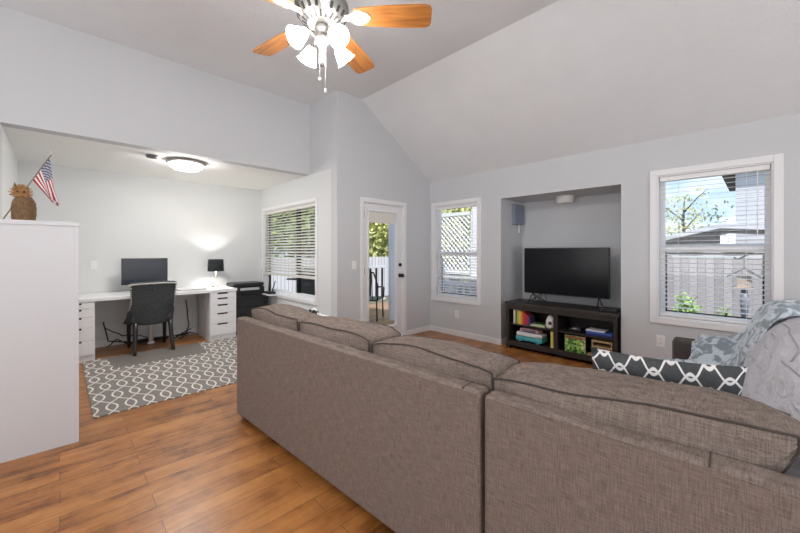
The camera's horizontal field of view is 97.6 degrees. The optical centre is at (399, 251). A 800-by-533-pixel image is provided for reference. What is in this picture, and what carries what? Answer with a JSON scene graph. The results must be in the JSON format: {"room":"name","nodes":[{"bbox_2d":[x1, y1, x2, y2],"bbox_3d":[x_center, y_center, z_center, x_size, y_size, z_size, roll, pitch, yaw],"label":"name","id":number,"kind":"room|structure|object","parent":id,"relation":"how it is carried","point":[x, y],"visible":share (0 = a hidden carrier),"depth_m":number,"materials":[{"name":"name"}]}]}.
{"room":"living room","nodes":[
{"label":"living room","id":0,"kind":"room"},
{"bbox_2d":[2,127,17,218],"bbox_3d":[-4.071,0.100,3.571,0.140,2.380,1.604,0,0,-44],"label":"wall","id":1,"kind":"structure","parent":0,"point":[9,160],"depth_m":3.37,"materials":[{"name":"white paint"}]},
{"bbox_2d":[18,161,259,341],"bbox_3d":[-3.636,0.050,5.210,3.050,2.480,0.140,0,0,-44],"label":"wall","id":2,"kind":"structure","parent":0,"point":[188,224],"depth_m":5.11,"materials":[{"name":"white paint"}]},
{"bbox_2d":[90,261,97,268],"bbox_3d":[-4.083,0.180,4.670,0.072,0.116,0.010,0,0,-44],"label":"light switch","id":3,"kind":"object","parent":2,"relation":"attached to","point":[93,264],"visible":1,"depth_m":4.67,"materials":[{"name":"white plastic"}]},
{"bbox_2d":[95,325,429,347],"bbox_3d":[-2.045,1.248,4.962,4.706,0.085,2.434,0,0,-44],"label":"baseboard","id":4,"kind":"structure","parent":2,"relation":"attached to","point":[104,343],"depth_m":5.24,"materials":[{"name":"white wood"}]},
{"bbox_2d":[2,126,303,189],"bbox_3d":[-2.978,-1.150,4.634,2.910,0.120,1.604,0,0,-44],"label":"ceiling","id":5,"kind":"structure","parent":0,"point":[28,146],"depth_m":4.29,"materials":[{"name":"white paint"}]},
{"bbox_2d":[146,154,157,158],"bbox_3d":[-2.808,-1.073,3.964,0.120,0.034,0.120,0,0,-44],"label":"smoke detector","id":6,"kind":"object","parent":5,"relation":"attached to","point":[151,156],"visible":1,"depth_m":3.94,"materials":[{"name":"grey plastic"}]},
{"bbox_2d":[166,158,204,172],"bbox_3d":[-2.592,-1.021,4.244,0.410,0.138,0.410,0,0,-44],"label":"ceiling light","id":7,"kind":"object","parent":5,"relation":"attached to","point":[182,164],"visible":1,"depth_m":4.13,"materials":[{"name":"white glass"}]},
{"bbox_2d":[0,6,309,218],"bbox_3d":[-3.531,-0.460,2.879,6.150,3.500,0.140,0,0,-44],"label":"wall","id":8,"kind":"structure","parent":0,"point":[56,79],"depth_m":3.58,"materials":[{"name":"grey paint"}]},
{"bbox_2d":[260,169,330,315],"bbox_3d":[-1.698,0.100,5.505,0.140,2.380,2.420,0,0,-44],"label":"wall","id":9,"kind":"structure","parent":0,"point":[318,184],"depth_m":4.81,"materials":[{"name":"white paint"}]},
{"bbox_2d":[261,197,317,304],"bbox_3d":[-1.739,-0.003,5.527,0.168,1.485,1.850,0,0,-44],"label":"window","id":10,"kind":"structure","parent":9,"relation":"attached to","point":[301,297],"depth_m":5.40,"materials":[{"name":"glass"},{"name":"white painted wood"}]},
{"bbox_2d":[264,203,314,279],"bbox_3d":[-1.756,-0.143,5.510,0.068,1.076,1.714,0,0,-44],"label":"window blind","id":11,"kind":"object","parent":9,"relation":"attached to","point":[312,204],"visible":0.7,"depth_m":5.43,"materials":[{"name":"white plastic"}]},
{"bbox_3d":[-2.153,0.700,5.745,0.143,0.020,0.360,0,0,-44],"label":"wall shelf","id":12,"kind":"object","parent":9,"relation":"attached to","visible":0},
{"bbox_2d":[264,280,275,293],"bbox_3d":[-2.146,0.583,5.753,0.113,0.214,0.261,0,0,-44],"label":"router","id":13,"kind":"object","parent":12,"relation":"on","point":[269,291],"visible":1,"depth_m":5.74,"materials":[{"name":"black plastic"}]},
{"bbox_2d":[0,307,592,532],"bbox_3d":[-0.537,1.350,1.570,8.900,0.120,9.680,0,0,-44],"label":"floor","id":14,"kind":"structure","parent":0,"point":[191,463],"depth_m":1.98,"materials":[{"name":"brown wood"}]},
{"bbox_2d":[0,219,79,462],"bbox_3d":[-2.737,0.546,2.106,1.184,1.488,0.404,0,0,-44],"label":"storage cabinet","id":15,"kind":"object","parent":14,"relation":"on","point":[39,260],"visible":1,"depth_m":2.25,"materials":[{"name":"grey wood"}]},
{"bbox_2d":[8,182,36,219],"bbox_3d":[-2.498,-0.326,2.316,0.132,0.255,0.118,0,0,-44],"label":"owl figurine","id":16,"kind":"object","parent":15,"relation":"on","point":[23,206],"visible":0.98,"depth_m":2.29,"materials":[{"name":"wicker"}]},
{"bbox_2d":[3,152,59,218],"bbox_3d":[-2.562,-0.462,2.433,0.042,0.519,0.278,0,0,40],"label":"flag","id":17,"kind":"object","parent":15,"relation":"on","point":[43,178],"visible":0.98,"depth_m":2.49,"materials":[{"name":"multicoloured fabric"}]},
{"bbox_2d":[79,302,94,362],"bbox_3d":[-3.933,0.941,4.217,0.360,0.699,0.580,0,0,-44],"label":"drawer unit","id":18,"kind":"object","parent":14,"relation":"on","point":[86,309],"visible":0.42,"depth_m":4.09,"materials":[{"name":"white paint"}]},
{"bbox_2d":[103,322,185,347],"bbox_3d":[-3.549,1.101,4.984,1.041,0.333,0.214,0,0,-44],"label":"cable bundle","id":19,"kind":"object","parent":14,"relation":"on","point":[103,322],"visible":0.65,"depth_m":4.71,"materials":[{"name":"black plastic"}]},
{"bbox_2d":[137,335,167,341],"bbox_3d":[-3.599,1.270,5.065,0.400,0.040,0.060,0,0,-44],"label":"power strip","id":20,"kind":"object","parent":14,"relation":"on","point":[166,335],"visible":0.42,"depth_m":5.07,"materials":[{"name":"black plastic"}]},
{"bbox_2d":[79,285,236,343],"bbox_3d":[-3.408,0.921,4.818,1.990,0.738,0.720,0,0,-44],"label":"desk","id":21,"kind":"object","parent":14,"relation":"on","point":[103,296],"visible":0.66,"depth_m":4.73,"materials":[{"name":"white paint"}]},
{"bbox_2d":[121,258,167,284],"bbox_3d":[-3.544,0.322,4.867,0.524,0.460,0.180,0,0,-44],"label":"computer monitor","id":22,"kind":"object","parent":21,"relation":"on","point":[133,270],"visible":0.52,"depth_m":4.83,"materials":[{"name":"black plastic"}]},
{"bbox_2d":[176,287,206,290],"bbox_3d":[-3.012,0.542,5.049,0.220,0.020,0.340,0,0,42],"label":"laptop","id":23,"kind":"object","parent":21,"relation":"on","point":[194,288],"visible":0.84,"depth_m":5.03,"materials":[{"name":"silver metal"}]},
{"bbox_2d":[208,259,223,286],"bbox_3d":[-2.879,0.337,5.472,0.230,0.430,0.230,0,0,-44],"label":"table lamp","id":24,"kind":"object","parent":21,"relation":"on","point":[214,265],"visible":0.98,"depth_m":5.39,"materials":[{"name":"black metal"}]},
{"bbox_2d":[82,336,236,418],"bbox_3d":[-2.193,1.286,4.207,2.350,0.009,1.930,0,0,-44],"label":"area rug","id":25,"kind":"object","parent":14,"relation":"on","point":[115,384],"visible":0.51,"depth_m":3.65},
{"bbox_3d":[-2.980,1.279,4.356,1.000,0.003,0.600,0,0,-44],"label":"chair mat","id":26,"kind":"object","parent":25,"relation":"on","visible":0},
{"bbox_2d":[123,281,177,355],"bbox_3d":[-3.286,0.831,4.613,0.554,0.907,0.604,0,0,-44],"label":"office chair","id":27,"kind":"object","parent":26,"relation":"on","point":[151,302],"visible":1,"depth_m":4.44,"materials":[{"name":"grey fabric"}]},
{"bbox_2d":[174,299,194,338],"bbox_3d":[-3.224,1.006,5.244,0.206,0.540,0.298,0,0,8],"label":"cable bundle","id":28,"kind":"object","parent":14,"relation":"on","point":[186,332],"visible":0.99,"depth_m":5.25,"materials":[{"name":"black plastic"}]},
{"bbox_2d":[199,291,235,340],"bbox_3d":[-2.785,0.941,5.332,0.360,0.699,0.580,0,0,-44],"label":"drawer unit","id":29,"kind":"object","parent":14,"relation":"on","point":[217,310],"visible":0.88,"depth_m":5.13,"materials":[{"name":"white paint"}]},
{"bbox_2d":[236,293,265,333],"bbox_3d":[-2.550,0.990,5.765,0.520,0.600,0.478,0,0,-44],"label":"filing cabinet","id":30,"kind":"object","parent":14,"relation":"on","point":[244,303],"visible":0.34,"depth_m":5.57,"materials":[{"name":"black plastic"}]},
{"bbox_2d":[226,281,263,294],"bbox_3d":[-2.515,0.598,5.728,0.480,0.185,0.460,0,0,-44],"label":"printer","id":31,"kind":"object","parent":30,"relation":"on","point":[245,287],"visible":0.82,"depth_m":5.63,"materials":[{"name":"black plastic"}]},
{"bbox_2d":[237,304,519,532],"bbox_3d":[-0.164,0.849,2.332,2.147,0.883,0.949,0,0,43],"label":"sectional sofa","id":32,"kind":"object","parent":14,"relation":"on","point":[395,422],"visible":0.92,"depth_m":1.66,"materials":[{"name":"beige fabric"}]},
{"bbox_2d":[252,304,321,331],"bbox_3d":[-0.828,0.634,2.608,0.701,0.453,0.313,0,0,43],"label":"cushion","id":33,"kind":"object","parent":32,"relation":"on","point":[288,317],"depth_m":2.47,"materials":[{"name":"beige fabric"}]},
{"bbox_2d":[311,308,328,316],"bbox_3d":[-0.555,0.622,2.493,0.085,0.426,0.254,0,0,-44],"label":"cord","id":34,"kind":"object","parent":32,"relation":"on","point":[312,309],"visible":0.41,"depth_m":2.45,"materials":[{"name":"white plastic"}]},
{"bbox_2d":[300,316,399,352],"bbox_3d":[-0.321,0.638,2.127,0.712,0.446,0.310,0,0,43],"label":"cushion","id":35,"kind":"object","parent":32,"relation":"on","point":[353,334],"depth_m":2.00,"materials":[{"name":"beige fabric"}]},
{"bbox_2d":[373,336,518,392],"bbox_3d":[0.193,0.642,1.654,0.701,0.436,0.312,0,0,43],"label":"cushion","id":36,"kind":"object","parent":32,"relation":"on","point":[462,362],"depth_m":1.50,"materials":[{"name":"beige fabric"}]},
{"bbox_2d":[504,298,620,361],"bbox_3d":[2.023,0.980,4.375,0.440,0.620,1.333,0,0,-44],"label":"media console","id":37,"kind":"object","parent":14,"relation":"on","point":[566,316],"visible":0.73,"depth_m":4.30,"materials":[{"name":"black wood"}]},
{"bbox_2d":[519,310,521,323],"bbox_3d":[1.626,0.865,4.654,0.150,0.180,0.026,0,0,-44],"label":"book","id":38,"kind":"object","parent":37,"relation":"on","point":[520,311],"visible":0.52,"depth_m":4.60,"materials":[{"name":"yellow paper"}]},
{"bbox_2d":[522,311,528,324],"bbox_3d":[1.662,0.860,4.617,0.150,0.190,0.024,0,0,-44],"label":"book","id":39,"kind":"object","parent":37,"relation":"on","point":[523,312],"visible":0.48,"depth_m":4.57,"materials":[{"name":"red paper"}]},
{"bbox_2d":[524,312,530,324],"bbox_3d":[1.679,0.880,4.599,0.150,0.150,0.022,0,0,-44],"label":"book","id":40,"kind":"object","parent":37,"relation":"on","point":[525,314],"visible":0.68,"depth_m":4.55,"materials":[{"name":"red paper"}]},
{"bbox_2d":[526,314,532,324],"bbox_3d":[1.697,0.890,4.580,0.150,0.130,0.026,0,0,-44],"label":"book","id":41,"kind":"object","parent":37,"relation":"on","point":[528,315],"visible":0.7,"depth_m":4.53,"materials":[{"name":"red paper"}]},
{"bbox_2d":[528,316,534,325],"bbox_3d":[1.715,0.900,4.563,0.150,0.110,0.020,0,0,-44],"label":"book","id":42,"kind":"object","parent":37,"relation":"on","point":[531,319],"visible":0.84,"depth_m":4.54,"materials":[{"name":"purple paper"}]},
{"bbox_2d":[510,321,552,330],"bbox_3d":[1.815,0.965,4.616,0.378,0.020,0.590,0,0,-44],"label":"shelf","id":43,"kind":"object","parent":37,"relation":"attached to","point":[511,322],"depth_m":4.55,"materials":[{"name":"brown wood"}]},
{"bbox_2d":[516,327,547,344],"bbox_3d":[1.730,1.097,4.604,0.188,0.185,0.360,0,0,-44],"label":"book stack","id":44,"kind":"object","parent":37,"relation":"on","point":[535,335],"visible":0.98,"depth_m":4.52,"materials":[{"name":"teal paper"}]},
{"bbox_2d":[546,315,552,328],"bbox_3d":[1.877,0.872,4.364,0.119,0.167,0.116,0,0,-44],"label":"ornament","id":45,"kind":"object","parent":37,"relation":"on","point":[549,321],"visible":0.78,"depth_m":4.33,"materials":[{"name":"white ceramic"}]},
{"bbox_2d":[551,331,552,347],"bbox_3d":[1.923,1.087,4.348,0.160,0.205,0.040,0,0,-44],"label":"book","id":46,"kind":"object","parent":37,"relation":"on","point":[551,331],"visible":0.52,"depth_m":4.30,"materials":[{"name":"yellow paper"}]},
{"bbox_2d":[524,248,609,307],"bbox_3d":[2.082,0.310,4.458,1.030,0.714,0.268,0,0,43],"label":"television","id":47,"kind":"object","parent":37,"relation":"on","point":[575,272],"visible":1,"depth_m":4.41,"materials":[{"name":"black plastic"}]},
{"bbox_2d":[565,334,585,353],"bbox_3d":[2.070,1.093,4.132,0.040,0.193,0.226,0,0,-44],"label":"picture book","id":48,"kind":"object","parent":37,"relation":"on","point":[576,344],"visible":1,"depth_m":4.11,"materials":[{"name":"green paper"}]},
{"bbox_2d":[569,327,582,331],"bbox_3d":[2.117,0.933,4.206,0.100,0.044,0.130,0,0,-44],"label":"box","id":49,"kind":"object","parent":37,"relation":"on","point":[575,329],"visible":1,"depth_m":4.17,"materials":[{"name":"black plastic"}]},
{"bbox_2d":[559,326,612,340],"bbox_3d":[2.261,0.965,4.157,0.378,0.020,0.590,0,0,-44],"label":"shelf","id":50,"kind":"object","parent":37,"relation":"attached to","point":[564,329],"depth_m":4.18,"materials":[{"name":"brown wood"}]},
{"bbox_2d":[586,332,612,337],"bbox_3d":[2.295,0.944,3.995,0.160,0.022,0.270,0,0,-44],"label":"case","id":51,"kind":"object","parent":37,"relation":"on","point":[586,332],"visible":0.46,"depth_m":3.94,"materials":[{"name":"blue plastic"}]},
{"bbox_2d":[586,331,612,335],"bbox_3d":[2.291,0.923,3.992,0.150,0.020,0.265,0,0,-44],"label":"case","id":52,"kind":"object","parent":51,"relation":"on","point":[608,333],"visible":0.47,"depth_m":3.93,"materials":[{"name":"blue plastic"}]},
{"bbox_2d":[586,327,608,332],"bbox_3d":[2.264,0.904,4.019,0.140,0.018,0.200,0,0,-44],"label":"case","id":53,"kind":"object","parent":52,"relation":"on","point":[589,328],"visible":1,"depth_m":4.00,"materials":[{"name":"white plastic"}]},
{"bbox_2d":[587,338,612,355],"bbox_3d":[2.291,1.097,3.985,0.160,0.185,0.260,0,0,-44],"label":"wooden box","id":54,"kind":"object","parent":37,"relation":"on","point":[603,344],"visible":0.46,"depth_m":3.98,"materials":[{"name":"brown wood"}]},
{"bbox_2d":[599,306,620,312],"bbox_3d":[2.362,0.652,3.932,0.170,0.036,0.175,0,0,-44],"label":"cable box","id":55,"kind":"object","parent":37,"relation":"on","point":[608,309],"visible":0.92,"depth_m":3.89,"materials":[{"name":"black plastic"}]},
{"bbox_3d":[1.792,0.946,4.497,0.150,0.018,0.200,0,0,-44],"label":"book","id":56,"kind":"object","parent":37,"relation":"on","visible":0},
{"bbox_2d":[532,322,545,325],"bbox_3d":[1.789,0.929,4.494,0.120,0.014,0.150,0,0,-44],"label":"book","id":57,"kind":"object","parent":56,"relation":"on","point":[534,323],"visible":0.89,"depth_m":4.49,"materials":[{"name":"green paper"}]},
{"bbox_2d":[485,316,799,532],"bbox_3d":[1.536,0.824,1.701,1.304,0.932,2.351,0,0,43],"label":"sectional sofa","id":58,"kind":"object","parent":14,"relation":"on","point":[568,449],"visible":0.86,"depth_m":1.01,"materials":[{"name":"beige fabric"}]},
{"bbox_2d":[494,362,799,472],"bbox_3d":[0.718,0.637,1.169,0.836,0.460,0.341,0,0,43],"label":"cushion","id":59,"kind":"object","parent":58,"relation":"on","point":[746,432],"depth_m":0.98,"materials":[{"name":"beige fabric"}]},
{"bbox_2d":[591,347,746,395],"bbox_3d":[0.993,0.617,1.337,0.460,0.466,0.181,0,0,32],"label":"throw pillow","id":60,"kind":"object","parent":58,"relation":"on","point":[730,379],"visible":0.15,"depth_m":1.25,"materials":[{"name":"black fabric"}]},
{"bbox_2d":[654,299,799,366],"bbox_3d":[2.282,0.594,2.233,1.060,0.609,0.714,0,0,43],"label":"blanket","id":61,"kind":"object","parent":58,"relation":"on","point":[731,350],"visible":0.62,"depth_m":2.33,"materials":[{"name":"grey fabric"}]},
{"bbox_2d":[741,316,799,397],"bbox_3d":[2.076,0.618,1.875,0.452,0.520,1.025,0,0,43],"label":"cushion","id":62,"kind":"object","parent":58,"relation":"on","point":[781,341],"depth_m":1.72,"materials":[{"name":"grey fabric"}]},
{"bbox_2d":[749,361,799,477],"bbox_3d":[1.408,0.650,1.171,0.418,0.454,1.005,0,0,43],"label":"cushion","id":63,"kind":"object","parent":58,"relation":"on","point":[776,398],"depth_m":1.28,"materials":[{"name":"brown fabric"}]},
{"bbox_2d":[310,94,330,174],"bbox_3d":[-1.090,-1.650,4.879,0.140,1.120,0.676,0,0,-44],"label":"wall","id":64,"kind":"structure","parent":0,"point":[320,111],"depth_m":4.77,"materials":[{"name":"grey paint"}]},
{"bbox_2d":[331,90,429,329],"bbox_3d":[-0.206,-0.510,5.169,1.810,3.600,0.140,0,0,-44],"label":"wall","id":65,"kind":"structure","parent":0,"point":[367,161],"depth_m":4.79,"materials":[{"name":"grey paint"}]},
{"bbox_2d":[352,261,355,268],"bbox_3d":[-0.610,0.180,4.672,0.072,0.116,0.010,0,0,-44],"label":"light switch","id":66,"kind":"object","parent":65,"relation":"attached to","point":[353,262],"visible":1,"depth_m":4.67,"materials":[{"name":"white plastic"}]},
{"bbox_2d":[360,197,406,335],"bbox_3d":[-0.252,0.274,5.083,0.881,2.033,0.199,0,0,-44],"label":"door","id":67,"kind":"structure","parent":65,"relation":"in","point":[379,211],"depth_m":5.19,"materials":[{"name":"white wood"}]},
{"bbox_2d":[369,211,395,223],"bbox_3d":[-0.252,-0.482,5.065,0.514,0.155,0.018,0,0,-44],"label":"shade","id":68,"kind":"object","parent":67,"relation":"attached to","point":[384,217],"depth_m":5.06,"materials":[{"name":"beige fabric"}]},
{"bbox_2d":[0,0,799,181],"bbox_3d":[-0.174,-1.685,0.623,8.100,1.090,7.816,0,0,-44],"label":"ceiling","id":69,"kind":"structure","parent":0,"point":[489,85],"depth_m":3.28,"materials":[{"name":"white paint"}]},
{"bbox_2d":[253,0,431,92],"bbox_3d":[-0.536,-1.540,2.241,1.346,1.060,1.346,0,0,-44],"label":"ceiling fan","id":70,"kind":"object","parent":69,"relation":"hanging from","point":[324,18],"visible":1,"depth_m":2.22,"materials":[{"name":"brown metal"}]},
{"bbox_2d":[430,113,799,358],"bbox_3d":[3.200,-0.160,3.516,0.770,2.900,7.260,0,0,-44],"label":"wall","id":71,"kind":"structure","parent":0,"point":[610,188],"depth_m":4.18,"materials":[{"name":"grey paint"}]},
{"bbox_2d":[431,197,480,305],"bbox_3d":[0.885,0.000,5.425,0.168,1.570,0.935,0,0,-44],"label":"window","id":72,"kind":"structure","parent":71,"relation":"in","point":[477,200],"depth_m":5.51,"materials":[{"name":"glass"},{"name":"white painted wood"}]},
{"bbox_2d":[436,203,476,299],"bbox_3d":[0.868,-0.001,5.408,0.068,1.420,0.779,0,0,-44],"label":"window blind","id":73,"kind":"object","parent":72,"relation":"attached to","point":[472,204],"visible":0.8,"depth_m":5.36,"materials":[{"name":"white plastic"}]},
{"bbox_2d":[455,310,458,317],"bbox_3d":[0.869,0.955,5.354,0.010,0.116,0.072,0,0,-44],"label":"wall outlet","id":74,"kind":"object","parent":71,"relation":"attached to","point":[456,311],"visible":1,"depth_m":5.34,"materials":[{"name":"white plastic"}]},
{"bbox_2d":[430,325,505,344],"bbox_3d":[3.145,1.248,3.462,0.644,0.085,6.980,0,0,-44],"label":"baseboard","id":75,"kind":"structure","parent":71,"relation":"attached to","point":[492,340],"depth_m":5.18,"materials":[{"name":"white"}]},
{"bbox_2d":[512,204,523,232],"bbox_3d":[1.723,-0.475,5.113,0.280,0.410,0.050,0,0,-44],"label":"wall speaker","id":76,"kind":"object","parent":71,"relation":"attached to","point":[517,210],"visible":1,"depth_m":5.07,"materials":[{"name":"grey plastic"}]},
{"bbox_2d":[556,195,573,203],"bbox_3d":[2.187,-0.685,4.637,0.215,0.090,0.216,0,0,-44],"label":"puck light","id":77,"kind":"object","parent":71,"relation":"attached to","point":[564,199],"visible":1,"depth_m":4.56,"materials":[{"name":"white plastic"}]},
{"bbox_2d":[656,335,664,346],"bbox_3d":[2.635,0.905,3.538,0.010,0.116,0.072,0,0,-44],"label":"wall outlet","id":78,"kind":"object","parent":71,"relation":"attached to","point":[660,339],"visible":1,"depth_m":3.54,"materials":[{"name":"white plastic"}]},
{"bbox_2d":[650,153,783,332],"bbox_3d":[2.940,-0.050,3.311,0.168,1.550,0.930,0,0,-44],"label":"window","id":79,"kind":"structure","parent":71,"relation":"in","point":[774,201],"depth_m":3.26,"materials":[{"name":"glass"},{"name":"white vinyl"},{"name":"white paint"}]},
{"bbox_2d":[660,164,769,324],"bbox_3d":[2.922,-0.051,3.295,0.068,1.400,0.774,0,0,-44],"label":"window blind","id":80,"kind":"object","parent":79,"relation":"attached to","point":[766,167],"visible":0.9,"depth_m":3.25,"materials":[{"name":"white plastic"}]},
{"label":"outside","id":81,"kind":"structure","parent":0,"visible":0},
{"bbox_2d":[369,302,387,309],"bbox_3d":[-0.008,1.670,6.478,3.580,0.640,4.700,0,0,-44],"label":"patio","id":82,"kind":"structure","parent":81,"point":[385,304],"depth_m":8.75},
{"bbox_2d":[286,268,314,294],"bbox_3d":[-1.601,0.834,7.155,1.500,1.029,0.522,0,0,26],"label":"barbecue grill","id":83,"kind":"object","parent":82,"relation":"on","point":[307,285],"visible":0.08,"depth_m":7.02,"materials":[{"name":"black metal"}]},
{"bbox_2d":[369,271,384,320],"bbox_3d":[-0.644,0.833,6.692,0.616,1.035,0.635,0,0,11],"label":"patio chair","id":84,"kind":"object","parent":82,"relation":"on","point":[371,298],"visible":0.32,"depth_m":6.46,"materials":[{"name":"black metal"}]},
{"bbox_2d":[369,265,385,299],"bbox_3d":[-1.045,0.820,8.678,1.800,0.900,0.080,0,0,-44],"label":"porch railing","id":85,"kind":"object","parent":82,"relation":"on","point":[381,266],"visible":0.34,"depth_m":9.09,"materials":[{"name":"white paint"}]},
{"bbox_2d":[388,224,393,320],"bbox_3d":[-0.004,0.170,6.732,0.540,2.360,0.060,0,0,-44],"label":"post","id":86,"kind":"object","parent":82,"relation":"on","point":[390,226],"visible":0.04,"depth_m":6.54,"materials":[{"name":"white wood"}]},
{"bbox_2d":[441,211,471,281],"bbox_3d":[1.168,0.250,7.722,0.060,2.200,1.075,0,0,-44],"label":"lattice","id":87,"kind":"object","parent":82,"relation":"on","point":[457,214],"visible":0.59,"depth_m":7.65,"materials":[{"name":"white paint"}]},
{"bbox_2d":[472,207,476,293],"bbox_3d":[1.595,0.170,7.283,0.140,2.360,0.120,0,0,-44],"label":"porch post","id":88,"kind":"object","parent":82,"relation":"on","point":[474,243],"visible":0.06,"depth_m":7.24,"materials":[{"name":"white paint"}]},
{"bbox_2d":[441,275,476,293],"bbox_3d":[1.655,0.895,7.048,0.080,0.750,2.600,0,0,-44],"label":"porch railing","id":89,"kind":"object","parent":88,"relation":"attached to","point":[460,277],"visible":0.04,"depth_m":7.44,"materials":[{"name":"white paint"}]},
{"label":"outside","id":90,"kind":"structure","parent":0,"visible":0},
{"bbox_2d":[369,265,469,303],"bbox_3d":[6.871,2.140,10.864,65.000,0.300,54.000,0,0,-44],"label":"yard","id":91,"kind":"structure","parent":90,"point":[386,299],"depth_m":16.99,"materials":[{"name":"soil"}]},
{"bbox_2d":[271,207,314,266],"bbox_3d":[-4.993,-1.488,18.559,6.048,6.965,5.449,0,0,-34],"label":"tree","id":92,"kind":"object","parent":91,"relation":"on","point":[314,207],"visible":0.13,"depth_m":16.84,"materials":[{"name":"green plant"}]},
{"bbox_2d":[271,256,459,295],"bbox_3d":[-2.826,1.100,14.632,12.590,1.780,0.150,0,0,-24],"label":"fence","id":93,"kind":"object","parent":91,"relation":"on","point":[281,283],"visible":0.11,"depth_m":15.26,"materials":[{"name":"white wood"}]},
{"bbox_2d":[369,223,445,256],"bbox_3d":[-0.278,-0.917,19.421,5.532,5.823,5.038,0,0,-32],"label":"tree","id":94,"kind":"object","parent":91,"relation":"on","point":[378,232],"visible":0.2,"depth_m":17.61,"materials":[{"name":"green plant"}]},
{"bbox_2d":[441,207,471,269],"bbox_3d":[3.163,-0.901,15.440,4.532,5.790,4.004,0,0,-31],"label":"tree","id":95,"kind":"object","parent":91,"relation":"on","point":[458,209],"visible":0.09,"depth_m":14.60,"materials":[{"name":"green plant"}]},
{"bbox_2d":[673,292,702,313],"bbox_3d":[5.685,1.399,6.908,0.510,1.190,0.494,0,0,-44],"label":"shrub","id":96,"kind":"object","parent":91,"relation":"on","point":[676,296],"visible":0.27,"depth_m":6.90,"materials":[{"name":"green plant"}]},
{"bbox_2d":[666,187,733,241],"bbox_3d":[13.950,-0.546,17.201,3.798,5.080,3.642,0,0,-44],"label":"tree","id":97,"kind":"object","parent":91,"relation":"on","point":[684,222],"visible":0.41,"depth_m":16.97,"materials":[{"name":"green plant"}]},
{"bbox_2d":[667,256,762,318],"bbox_3d":[8.018,1.045,6.191,0.150,1.890,8.790,0,0,-44],"label":"fence","id":98,"kind":"object","parent":91,"relation":"on","point":[719,263],"visible":0.17,"depth_m":7.46,"materials":[{"name":"white wood"}]},
{"bbox_2d":[666,223,764,317],"bbox_3d":[11.170,0.590,11.034,4.200,2.800,4.850,0,0,-44],"label":"garage","id":99,"kind":"structure","parent":91,"relation":"on","point":[718,229],"depth_m":10.47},
{"bbox_2d":[716,305,732,316],"bbox_3d":[6.273,1.510,6.762,0.311,0.969,0.342,0,0,-17],"label":"shrub","id":100,"kind":"object","parent":91,"relation":"on","point":[726,309],"visible":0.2,"depth_m":6.74,"materials":[{"name":"green plant"}]},
{"bbox_2d":[722,171,764,243],"bbox_3d":[17.697,-1.610,12.568,6.900,7.200,8.850,0,0,-44],"label":"neighbor house","id":101,"kind":"structure","parent":91,"relation":"on","point":[752,198],"depth_m":13.09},
{"bbox_2d":[727,252,760,316],"bbox_3d":[4.673,0.980,4.662,0.240,2.020,0.450,0,0,-44],"label":"bird feeder","id":102,"kind":"object","parent":91,"relation":"on","point":[749,271],"visible":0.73,"depth_m":4.68,"materials":[{"name":"beige wood"}]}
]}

